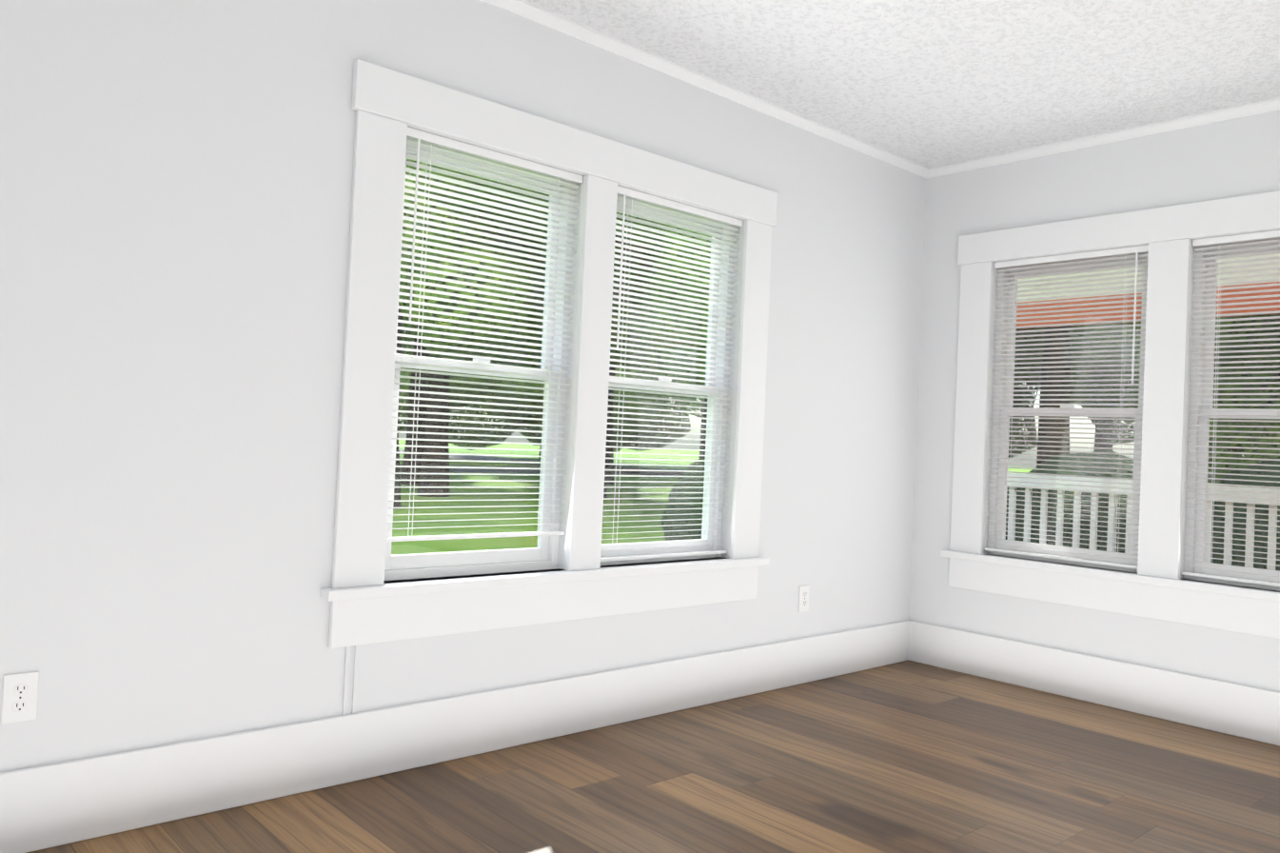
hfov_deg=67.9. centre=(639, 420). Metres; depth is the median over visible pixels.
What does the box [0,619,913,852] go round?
baseboard
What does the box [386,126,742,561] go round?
window blinds
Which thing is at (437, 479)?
trees
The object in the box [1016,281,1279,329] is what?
beam
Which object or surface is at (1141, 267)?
beam
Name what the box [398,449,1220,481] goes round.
road
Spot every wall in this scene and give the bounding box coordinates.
[0,0,926,771]
[909,110,1279,691]
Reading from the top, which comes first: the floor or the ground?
the ground
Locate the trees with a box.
[393,158,1279,509]
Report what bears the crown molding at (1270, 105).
attached to the wall at (1229, 158)
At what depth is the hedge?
7.79 m
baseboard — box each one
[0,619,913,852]
[909,620,1279,746]
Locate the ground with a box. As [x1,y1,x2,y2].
[391,439,1217,554]
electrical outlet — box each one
[0,670,39,724]
[798,585,809,611]
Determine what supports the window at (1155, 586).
in the wall at (1229, 158)
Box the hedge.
[661,450,1279,571]
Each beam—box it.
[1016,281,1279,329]
[1017,253,1279,302]
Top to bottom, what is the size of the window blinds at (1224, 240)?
1.388 m
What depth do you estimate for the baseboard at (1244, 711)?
4.10 m
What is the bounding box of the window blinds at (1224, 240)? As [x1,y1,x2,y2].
[984,229,1279,586]
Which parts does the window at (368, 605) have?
glass, back window sashes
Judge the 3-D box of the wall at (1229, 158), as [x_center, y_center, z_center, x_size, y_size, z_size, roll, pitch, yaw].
[3.178,0.010,3.027,0.160,2.500,5.090,4,-2,-42]
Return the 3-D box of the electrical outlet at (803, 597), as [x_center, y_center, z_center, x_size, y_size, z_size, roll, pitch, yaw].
[0.736,0.799,4.267,0.072,0.116,0.008,4,-2,-42]
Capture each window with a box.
[320,59,777,648]
[940,190,1279,638]
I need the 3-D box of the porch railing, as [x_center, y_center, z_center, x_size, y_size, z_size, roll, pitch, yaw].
[5.305,0.878,4.267,0.110,0.850,8.190,4,-2,-42]
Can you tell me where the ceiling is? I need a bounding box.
[524,0,1279,168]
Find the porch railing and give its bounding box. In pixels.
[1007,472,1279,570]
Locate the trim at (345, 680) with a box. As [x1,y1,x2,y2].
[341,645,358,715]
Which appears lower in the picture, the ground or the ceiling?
the ground
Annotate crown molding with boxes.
[479,0,932,178]
[928,97,1279,177]
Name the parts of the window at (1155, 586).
right window sashes, glass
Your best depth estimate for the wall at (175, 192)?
2.65 m
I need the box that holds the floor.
[27,660,1279,852]
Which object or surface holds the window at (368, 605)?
in the wall at (175, 192)
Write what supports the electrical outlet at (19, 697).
attached to the wall at (175, 192)
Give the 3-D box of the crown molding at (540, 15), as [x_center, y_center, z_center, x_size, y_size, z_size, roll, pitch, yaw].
[-0.318,-1.375,3.258,4.770,0.040,0.036,4,-2,-42]
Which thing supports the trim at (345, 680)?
attached to the wall at (175, 192)
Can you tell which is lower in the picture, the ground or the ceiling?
the ground

